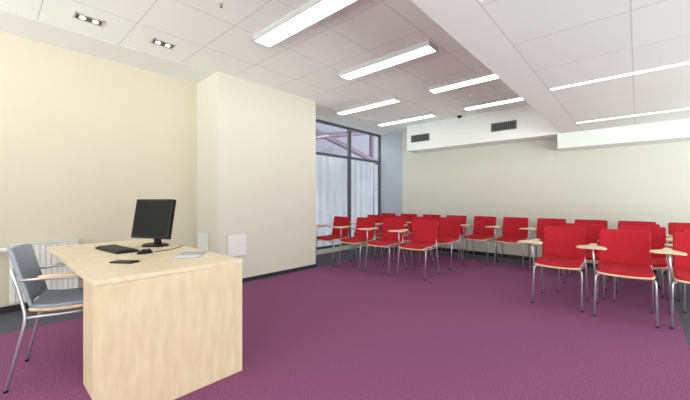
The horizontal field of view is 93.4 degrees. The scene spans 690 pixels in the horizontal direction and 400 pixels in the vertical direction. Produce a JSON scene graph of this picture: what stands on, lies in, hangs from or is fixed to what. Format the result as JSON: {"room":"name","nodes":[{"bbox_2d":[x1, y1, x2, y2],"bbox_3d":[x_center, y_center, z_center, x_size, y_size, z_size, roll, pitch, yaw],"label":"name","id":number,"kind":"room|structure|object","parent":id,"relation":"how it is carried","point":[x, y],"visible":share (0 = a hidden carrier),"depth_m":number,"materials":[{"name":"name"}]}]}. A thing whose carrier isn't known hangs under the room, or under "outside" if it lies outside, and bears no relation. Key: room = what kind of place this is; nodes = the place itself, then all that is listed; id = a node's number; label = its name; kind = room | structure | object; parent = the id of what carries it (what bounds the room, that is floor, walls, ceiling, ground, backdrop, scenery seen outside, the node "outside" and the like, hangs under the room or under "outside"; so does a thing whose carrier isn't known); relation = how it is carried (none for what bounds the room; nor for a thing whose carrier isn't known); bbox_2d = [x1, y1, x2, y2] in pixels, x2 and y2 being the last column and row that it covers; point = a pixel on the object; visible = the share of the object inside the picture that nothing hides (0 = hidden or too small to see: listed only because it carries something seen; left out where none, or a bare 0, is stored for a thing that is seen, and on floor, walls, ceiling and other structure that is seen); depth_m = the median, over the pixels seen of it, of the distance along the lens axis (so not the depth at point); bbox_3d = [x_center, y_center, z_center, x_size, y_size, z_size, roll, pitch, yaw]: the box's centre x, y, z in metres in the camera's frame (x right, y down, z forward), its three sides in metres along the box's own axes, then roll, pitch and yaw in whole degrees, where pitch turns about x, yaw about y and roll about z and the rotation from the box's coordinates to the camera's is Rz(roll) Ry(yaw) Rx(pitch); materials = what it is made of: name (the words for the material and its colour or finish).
{"room":"classroom","nodes":[
{"label":"classroom","id":0,"kind":"room"},
{"bbox_2d":[0,32,196,306],"bbox_3d":[-3.912,-0.275,2.896,0.150,2.850,5.070,0,0,42],"label":"wall","id":1,"kind":"structure","parent":0,"point":[84,137],"depth_m":3.77,"materials":[{"name":"beige paint"}]},
{"bbox_2d":[0,302,32,314],"bbox_3d":[-3.850,1.115,2.841,0.015,0.070,5.070,0,0,42],"label":"baseboard","id":2,"kind":"structure","parent":1,"relation":"attached to","point":[13,308],"depth_m":3.33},
{"bbox_2d":[0,239,78,304],"bbox_3d":[-3.646,0.748,2.984,0.118,0.605,1.875,0,0,42],"label":"radiator","id":3,"kind":"object","parent":1,"relation":"attached to","point":[44,257],"visible":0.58,"depth_m":3.45,"materials":[{"name":"white metal"}]},
{"bbox_2d":[8,239,78,245],"bbox_3d":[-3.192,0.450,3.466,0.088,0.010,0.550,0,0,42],"label":"grille","id":4,"kind":"object","parent":3,"relation":"attached to","point":[59,242],"depth_m":3.48,"materials":[{"name":"white metal"}]},
{"bbox_2d":[0,9,404,133],"bbox_3d":[-2.016,-1.698,4.479,0.550,0.004,9.960,0,0,42],"label":"trim","id":5,"kind":"structure","parent":1,"relation":"attached to","point":[10,23],"depth_m":3.71,"materials":[{"name":"white paint"}]},
{"bbox_2d":[0,0,528,134],"bbox_3d":[-0.925,-1.750,3.564,4.255,0.100,10.060,0,0,42],"label":"ceiling","id":6,"kind":"structure","parent":0,"point":[206,36],"depth_m":3.58,"materials":[{"name":"tile"}]},
{"bbox_2d":[73,11,104,26],"bbox_3d":[-2.405,-1.694,3.053,0.130,0.013,0.220,0,0,42],"label":"recessed light","id":7,"kind":"object","parent":6,"relation":"in","point":[77,15],"visible":1,"depth_m":3.05,"materials":[{"name":"white metal"}]},
{"bbox_2d":[150,38,175,48],"bbox_3d":[-1.976,-1.694,3.529,0.130,0.013,0.220,0,0,42],"label":"recessed light","id":8,"kind":"object","parent":6,"relation":"in","point":[154,40],"visible":1,"depth_m":3.52,"materials":[{"name":"white metal"}]},
{"bbox_2d":[253,0,358,47],"bbox_3d":[-0.399,-1.675,3.010,1.320,0.050,0.210,0,0,42],"label":"light","id":9,"kind":"object","parent":6,"relation":"attached to","point":[312,12],"visible":1,"depth_m":3.00,"materials":[{"name":"white plastic"}]},
{"bbox_2d":[336,96,400,114],"bbox_3d":[0.382,-1.675,5.819,1.320,0.050,0.210,0,0,42],"label":"light","id":10,"kind":"object","parent":6,"relation":"attached to","point":[393,99],"visible":1,"depth_m":5.73,"materials":[{"name":"white plastic"}]},
{"bbox_2d":[338,40,437,80],"bbox_3d":[0.471,-1.675,3.976,1.320,0.050,0.210,0,0,42],"label":"light","id":11,"kind":"object","parent":6,"relation":"attached to","point":[425,48],"visible":1,"depth_m":3.87,"materials":[{"name":"white plastic"}]},
{"bbox_2d":[376,112,436,125],"bbox_3d":[1.252,-1.675,6.785,1.320,0.050,0.210,0,0,42],"label":"light","id":12,"kind":"object","parent":6,"relation":"attached to","point":[429,114],"visible":1,"depth_m":6.68,"materials":[{"name":"white plastic"}]},
{"bbox_2d":[380,115,433,125],"bbox_3d":[1.252,-1.673,6.785,1.296,0.034,0.186,0,0,42],"label":"diffuser","id":13,"kind":"object","parent":12,"relation":"attached to","point":[415,117],"depth_m":6.75,"materials":[{"name":"white plastic"}]},
{"bbox_2d":[428,71,499,93],"bbox_3d":[1.809,-1.675,4.534,1.320,0.050,0.210,0,0,42],"label":"light","id":14,"kind":"object","parent":6,"relation":"attached to","point":[488,76],"visible":0.59,"depth_m":4.60,"materials":[{"name":"white plastic"}]},
{"bbox_2d":[462,95,523,110],"bbox_3d":[2.679,-1.675,5.500,1.320,0.050,0.210,0,0,42],"label":"light","id":15,"kind":"object","parent":6,"relation":"attached to","point":[516,98],"visible":0.59,"depth_m":5.58,"materials":[{"name":"white plastic"}]},
{"bbox_2d":[411,0,580,132],"bbox_3d":[0.569,-1.410,1.843,0.270,0.580,9.500,0,0,42],"label":"ceiling beam","id":16,"kind":"structure","parent":6,"relation":"attached to","point":[466,21],"depth_m":2.44,"materials":[{"name":"white paint"}]},
{"bbox_2d":[316,242,366,254],"bbox_3d":[-0.002,1.100,7.544,0.100,0.100,2.710,0,0,42],"label":"wall","id":17,"kind":"structure","parent":0,"point":[346,247],"depth_m":7.29,"materials":[{"name":"beige paint"}]},
{"bbox_2d":[316,119,380,249],"bbox_3d":[0.009,-0.325,7.534,0.050,2.750,2.710,0,0,42],"label":"window","id":18,"kind":"structure","parent":17,"relation":"in","point":[348,157],"depth_m":7.62,"materials":[{"name":"grey metal"}]},
{"bbox_2d":[316,155,372,246],"bbox_3d":[-0.141,0.110,7.615,0.003,2.180,2.640,0,0,42],"label":"vertical blind","id":19,"kind":"object","parent":18,"relation":"attached to","point":[331,172],"visible":0.43,"depth_m":7.60,"materials":[{"name":"white fabric"}]},
{"bbox_2d":[0,245,689,399],"bbox_3d":[0.727,1.200,2.077,8.700,0.100,10.060,0,0,42],"label":"floor","id":20,"kind":"structure","parent":0,"point":[473,330],"depth_m":2.76,"materials":[{"name":"carpet"}]},
{"bbox_2d":[3,243,82,393],"bbox_3d":[-1.940,0.729,2.268,0.562,0.845,0.553,0,0,-33],"label":"desk chair","id":21,"kind":"object","parent":20,"relation":"on","point":[23,258],"visible":0.72,"depth_m":2.13,"materials":[{"name":"grey fabric"}]},
{"bbox_2d":[47,239,242,399],"bbox_3d":[-1.608,0.774,2.474,1.740,0.752,0.815,0,0,42],"label":"desk","id":22,"kind":"object","parent":20,"relation":"on","point":[158,326],"visible":0.92,"depth_m":1.88,"materials":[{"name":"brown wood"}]},
{"bbox_2d":[95,244,138,253],"bbox_3d":[-1.806,0.386,2.568,0.440,0.025,0.150,0,0,36],"label":"keyboard","id":23,"kind":"object","parent":22,"relation":"on","point":[116,249],"visible":0.99,"depth_m":2.50,"materials":[{"name":"black plastic"}]},
{"bbox_2d":[109,260,139,263],"bbox_3d":[-1.404,0.393,2.072,0.156,0.010,0.080,0,0,7],"label":"smartphone","id":24,"kind":"object","parent":22,"relation":"on","point":[115,261],"visible":1,"depth_m":2.05,"materials":[{"name":"black plastic"}]},
{"bbox_2d":[137,248,152,254],"bbox_3d":[-1.486,0.381,2.415,0.062,0.035,0.110,0,0,37],"label":"computer mouse","id":25,"kind":"object","parent":22,"relation":"on","point":[143,251],"visible":1,"depth_m":2.40,"materials":[{"name":"black plastic"}]},
{"bbox_2d":[131,199,175,246],"bbox_3d":[-1.649,0.196,2.828,0.410,0.405,0.192,0,0,18],"label":"computer monitor","id":26,"kind":"object","parent":22,"relation":"on","point":[153,218],"visible":1,"depth_m":2.78,"materials":[{"name":"black plastic"}]},
{"bbox_2d":[171,251,207,258],"bbox_3d":[-1.123,0.397,2.370,0.180,0.002,0.300,0,0,-10],"label":"document folder","id":27,"kind":"object","parent":22,"relation":"on","point":[187,254],"visible":1,"depth_m":2.36,"materials":[{"name":"paper"}]},
{"bbox_2d":[197,71,315,277],"bbox_3d":[-1.418,-0.275,5.240,0.880,2.850,1.750,0,0,42],"label":"wall pier","id":28,"kind":"object","parent":20,"relation":"on","point":[256,143],"visible":0.79,"depth_m":4.74,"materials":[{"name":"paint"}]},
{"bbox_2d":[198,231,209,250],"bbox_3d":[-1.988,0.580,4.562,0.340,0.260,0.020,0,0,42],"label":"access panel","id":29,"kind":"object","parent":28,"relation":"attached to","point":[203,237],"visible":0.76,"depth_m":4.53,"materials":[{"name":"silver metal"}]},
{"bbox_2d":[227,232,246,256],"bbox_3d":[-1.489,0.620,4.489,0.020,0.320,0.300,0,0,42],"label":"access panel","id":30,"kind":"object","parent":28,"relation":"attached to","point":[236,242],"visible":0.83,"depth_m":4.48,"materials":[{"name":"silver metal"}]},
{"bbox_2d":[242,264,316,281],"bbox_3d":[-1.086,1.125,4.940,0.015,0.050,1.780,0,0,42],"label":"baseboard","id":31,"kind":"object","parent":28,"relation":"attached to","point":[313,265],"visible":0.64,"depth_m":4.99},
{"bbox_2d":[316,216,351,265],"bbox_3d":[-0.275,0.734,6.043,0.608,0.837,0.574,0,0,43],"label":"chair","id":32,"kind":"object","parent":20,"relation":"on","point":[338,220],"visible":0.89,"depth_m":6.07,"materials":[{"name":"red fabric"}]},
{"bbox_2d":[332,217,377,269],"bbox_3d":[0.166,0.734,5.696,0.608,0.837,0.574,0,0,41],"label":"chair","id":33,"kind":"object","parent":20,"relation":"on","point":[360,236],"visible":0.93,"depth_m":5.74,"materials":[{"name":"red fabric"}]},
{"bbox_2d":[350,215,384,257],"bbox_3d":[0.429,0.734,6.780,0.608,0.837,0.574,0,0,42],"label":"chair","id":34,"kind":"object","parent":20,"relation":"on","point":[379,218],"visible":0.3,"depth_m":6.79,"materials":[{"name":"red fabric"}]},
{"bbox_2d":[357,218,406,274],"bbox_3d":[0.604,0.734,5.345,0.608,0.837,0.574,0,0,42],"label":"chair","id":35,"kind":"object","parent":20,"relation":"on","point":[388,238],"visible":0.92,"depth_m":5.38,"materials":[{"name":"red fabric"}]},
{"bbox_2d":[368,213,396,249],"bbox_3d":[0.817,0.734,7.615,0.608,0.837,0.574,0,0,42],"label":"chair","id":36,"kind":"object","parent":20,"relation":"on","point":[385,215],"visible":0.09,"depth_m":7.78,"materials":[{"name":"red fabric"}]},
{"bbox_2d":[373,215,407,261],"bbox_3d":[0.837,0.734,6.411,0.608,0.837,0.574,0,0,41],"label":"chair","id":37,"kind":"object","parent":20,"relation":"on","point":[389,216],"visible":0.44,"depth_m":6.41,"materials":[{"name":"red fabric"}]},
{"bbox_2d":[388,214,418,254],"bbox_3d":[1.233,0.734,7.239,0.608,0.837,0.574,0,0,41],"label":"chair","id":38,"kind":"object","parent":20,"relation":"on","point":[408,216],"visible":0.16,"depth_m":7.35,"materials":[{"name":"red fabric"}]},
{"bbox_2d":[388,219,439,280],"bbox_3d":[1.064,0.734,5.020,0.608,0.837,0.574,0,0,39],"label":"chair","id":39,"kind":"object","parent":20,"relation":"on","point":[424,232],"visible":1,"depth_m":5.07,"materials":[{"name":"red fabric"}]},
{"bbox_2d":[397,216,433,265],"bbox_3d":[1.233,0.734,6.029,0.608,0.837,0.574,0,0,42],"label":"chair","id":40,"kind":"object","parent":20,"relation":"on","point":[407,237],"visible":0.38,"depth_m":6.09,"materials":[{"name":"red fabric"}]},
{"bbox_2d":[406,214,441,257],"bbox_3d":[1.650,0.734,6.865,0.608,0.837,0.574,0,0,42],"label":"chair","id":41,"kind":"object","parent":20,"relation":"on","point":[434,217],"visible":0.11,"depth_m":6.94,"materials":[{"name":"red fabric"}]},
{"bbox_2d":[426,217,462,269],"bbox_3d":[1.660,0.734,5.682,0.608,0.837,0.574,0,0,40],"label":"chair","id":42,"kind":"object","parent":20,"relation":"on","point":[448,230],"visible":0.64,"depth_m":5.76,"materials":[{"name":"red fabric"}]},
{"bbox_2d":[435,215,467,260],"bbox_3d":[2.064,0.734,6.489,0.608,0.837,0.574,0,0,40],"label":"chair","id":43,"kind":"object","parent":20,"relation":"on","point":[463,218],"visible":0.34,"depth_m":6.51,"materials":[{"name":"red fabric"}]},
{"bbox_2d":[461,216,498,264],"bbox_3d":[2.476,0.734,6.124,0.608,0.837,0.574,0,0,44],"label":"chair","id":44,"kind":"object","parent":20,"relation":"on","point":[480,232],"visible":0.94,"depth_m":6.18,"materials":[{"name":"red fabric"}]},
{"bbox_2d":[485,217,530,269],"bbox_3d":[2.882,0.734,5.754,0.608,0.837,0.574,0,0,41],"label":"chair","id":45,"kind":"object","parent":20,"relation":"on","point":[511,233],"visible":0.93,"depth_m":5.82,"materials":[{"name":"red fabric"}]},
{"bbox_2d":[519,218,565,274],"bbox_3d":[3.292,0.734,5.387,0.608,0.837,0.574,0,0,42],"label":"chair","id":46,"kind":"object","parent":20,"relation":"on","point":[541,222],"visible":0.38,"depth_m":5.53,"materials":[{"name":"red fabric"}]},
{"bbox_2d":[518,226,588,311],"bbox_3d":[2.374,0.734,3.710,0.608,0.837,0.574,0,0,42],"label":"chair","id":47,"kind":"object","parent":20,"relation":"on","point":[559,243],"visible":0.98,"depth_m":3.75,"materials":[{"name":"red fabric"}]},
{"bbox_2d":[557,223,606,298],"bbox_3d":[2.952,0.734,4.157,0.608,0.837,0.574,0,0,41],"label":"chair","id":48,"kind":"object","parent":20,"relation":"on","point":[592,230],"visible":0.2,"depth_m":4.21,"materials":[{"name":"red fabric"}]},
{"bbox_2d":[569,219,607,279],"bbox_3d":[3.692,0.734,5.024,0.608,0.837,0.574,0,0,41],"label":"chair","id":49,"kind":"object","parent":20,"relation":"on","point":[580,221],"visible":0.09,"depth_m":5.14,"materials":[{"name":"red fabric"}]},
{"bbox_2d":[576,229,658,327],"bbox_3d":[2.741,0.734,3.296,0.608,0.837,0.574,0,0,40],"label":"chair","id":50,"kind":"object","parent":20,"relation":"on","point":[622,253],"visible":1,"depth_m":3.34,"materials":[{"name":"red fabric"}]},
{"bbox_2d":[597,225,669,302],"bbox_3d":[3.322,0.734,3.746,0.608,0.837,0.574,0,0,43],"label":"chair","id":51,"kind":"object","parent":20,"relation":"on","point":[658,234],"visible":0.46,"depth_m":3.74,"materials":[{"name":"red fabric"}]},
{"bbox_2d":[612,223,663,296],"bbox_3d":[3.715,0.734,4.227,0.608,0.837,0.574,0,0,43],"label":"chair","id":52,"kind":"object","parent":20,"relation":"on","point":[619,224],"visible":0.09,"depth_m":4.26,"materials":[{"name":"red fabric"}]},
{"bbox_2d":[618,221,659,286],"bbox_3d":[4.095,0.734,4.664,0.608,0.837,0.574,0,0,42],"label":"chair","id":53,"kind":"object","parent":20,"relation":"on","point":[642,222],"visible":0.06,"depth_m":4.74,"materials":[{"name":"red fabric"}]},
{"bbox_2d":[649,232,689,328],"bbox_3d":[3.201,0.734,2.969,0.608,0.837,0.574,0,0,44],"label":"chair","id":54,"kind":"object","parent":20,"relation":"on","point":[680,270],"visible":1,"depth_m":3.14,"materials":[{"name":"red fabric"}]},
{"bbox_2d":[664,228,689,312],"bbox_3d":[3.744,0.734,3.392,0.608,0.837,0.574,0,0,42],"label":"chair","id":55,"kind":"object","parent":20,"relation":"on","point":[683,229],"visible":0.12,"depth_m":3.35,"materials":[{"name":"red fabric"}]},
{"bbox_2d":[665,222,689,280],"bbox_3d":[4.496,0.734,4.303,0.608,0.837,0.574,0,0,42],"label":"chair","id":56,"kind":"object","parent":20,"relation":"on","point":[670,224],"visible":0.28,"depth_m":4.54,"materials":[{"name":"red fabric"}]},
{"bbox_2d":[666,225,689,298],"bbox_3d":[4.123,0.734,3.858,0.608,0.837,0.574,0,0,42],"label":"chair","id":57,"kind":"object","parent":20,"relation":"on","point":[677,228],"visible":0.21,"depth_m":4.07,"materials":[{"name":"red fabric"}]},
{"bbox_2d":[381,132,401,241],"bbox_3d":[1.181,-0.275,8.298,0.650,2.850,0.006,0,0,42],"label":"wall strip","id":58,"kind":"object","parent":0,"point":[391,144],"visible":0.64,"depth_m":8.29,"materials":[{"name":"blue paint"}]},
{"bbox_2d":[402,131,689,270],"bbox_3d":[4.103,-0.275,5.752,8.600,2.850,0.120,0,0,42],"label":"wall","id":59,"kind":"structure","parent":0,"point":[533,180],"depth_m":6.04,"materials":[{"name":"beige paint"}]},
{"bbox_2d":[407,105,560,152],"bbox_3d":[2.688,-1.410,6.636,2.995,0.580,0.460,0,0,42],"label":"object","id":60,"kind":"structure","parent":59,"relation":"attached to","point":[469,131],"depth_m":6.40,"materials":[{"name":"white paint"}]},
{"bbox_2d":[411,133,428,142],"bbox_3d":[1.669,-1.380,7.234,0.450,0.160,0.015,0,0,42],"label":"air vent","id":61,"kind":"object","parent":60,"relation":"attached to","point":[421,137],"visible":1,"depth_m":7.23,"materials":[{"name":"grey metal"}]},
{"bbox_2d":[491,120,516,131],"bbox_3d":[2.962,-1.380,6.069,0.450,0.160,0.015,0,0,42],"label":"air vent","id":62,"kind":"object","parent":60,"relation":"in","point":[507,125],"visible":1,"depth_m":6.06,"materials":[{"name":"grey metal"}]},
{"bbox_2d":[395,243,665,275],"bbox_3d":[4.094,1.115,5.667,8.500,0.070,0.018,0,0,42],"label":"baseboard","id":63,"kind":"structure","parent":59,"relation":"attached to","point":[439,248],"depth_m":6.55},
{"bbox_2d":[557,119,689,151],"bbox_3d":[5.428,-0.995,4.168,4.510,0.250,0.460,0,0,42],"label":"trim","id":64,"kind":"structure","parent":59,"relation":"attached to","point":[676,130],"depth_m":4.94,"materials":[{"name":"white paint"}]},
{"bbox_2d":[476,0,689,130],"bbox_3d":[2.221,-1.170,0.355,4.175,0.100,9.500,0,0,42],"label":"ceiling","id":65,"kind":"structure","parent":0,"point":[563,42],"depth_m":2.45,"materials":[{"name":"tile"}]},
{"bbox_2d":[550,62,689,89],"bbox_3d":[3.608,-1.119,1.919,4.105,0.010,0.034,0,0,42],"label":"recessed light","id":66,"kind":"object","parent":65,"relation":"in","point":[685,62],"visible":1,"depth_m":2.91,"materials":[{"name":"white plastic"}]},
{"bbox_2d":[578,108,689,122],"bbox_3d":[4.893,-1.119,3.345,4.105,0.010,0.034,0,0,42],"label":"recessed light","id":67,"kind":"object","parent":65,"relation":"in","point":[685,108],"visible":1,"depth_m":4.29,"materials":[{"name":"white plastic"}]},
{"label":"outside","id":68,"kind":"structure","parent":0,"visible":0},
{"bbox_3d":[-4.364,1.275,14.021,14.750,0.150,25.000,0,0,42],"label":"floor","id":69,"kind":"structure","parent":68,"visible":0},
{"bbox_2d":[316,122,377,214],"bbox_3d":[-3.489,-3.325,19.289,1.000,9.050,28.000,0,0,42],"label":"wall","id":70,"kind":"structure","parent":69,"relation":"on","point":[361,143],"depth_m":22.93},
{"bbox_2d":[316,129,377,214],"bbox_3d":[0.077,-1.850,12.041,0.200,6.128,14.042,0,0,42],"label":"truss","id":71,"kind":"object","parent":69,"relation":"on","point":[329,136],"visible":0.11,"depth_m":12.25,"materials":[{"name":"metal"}]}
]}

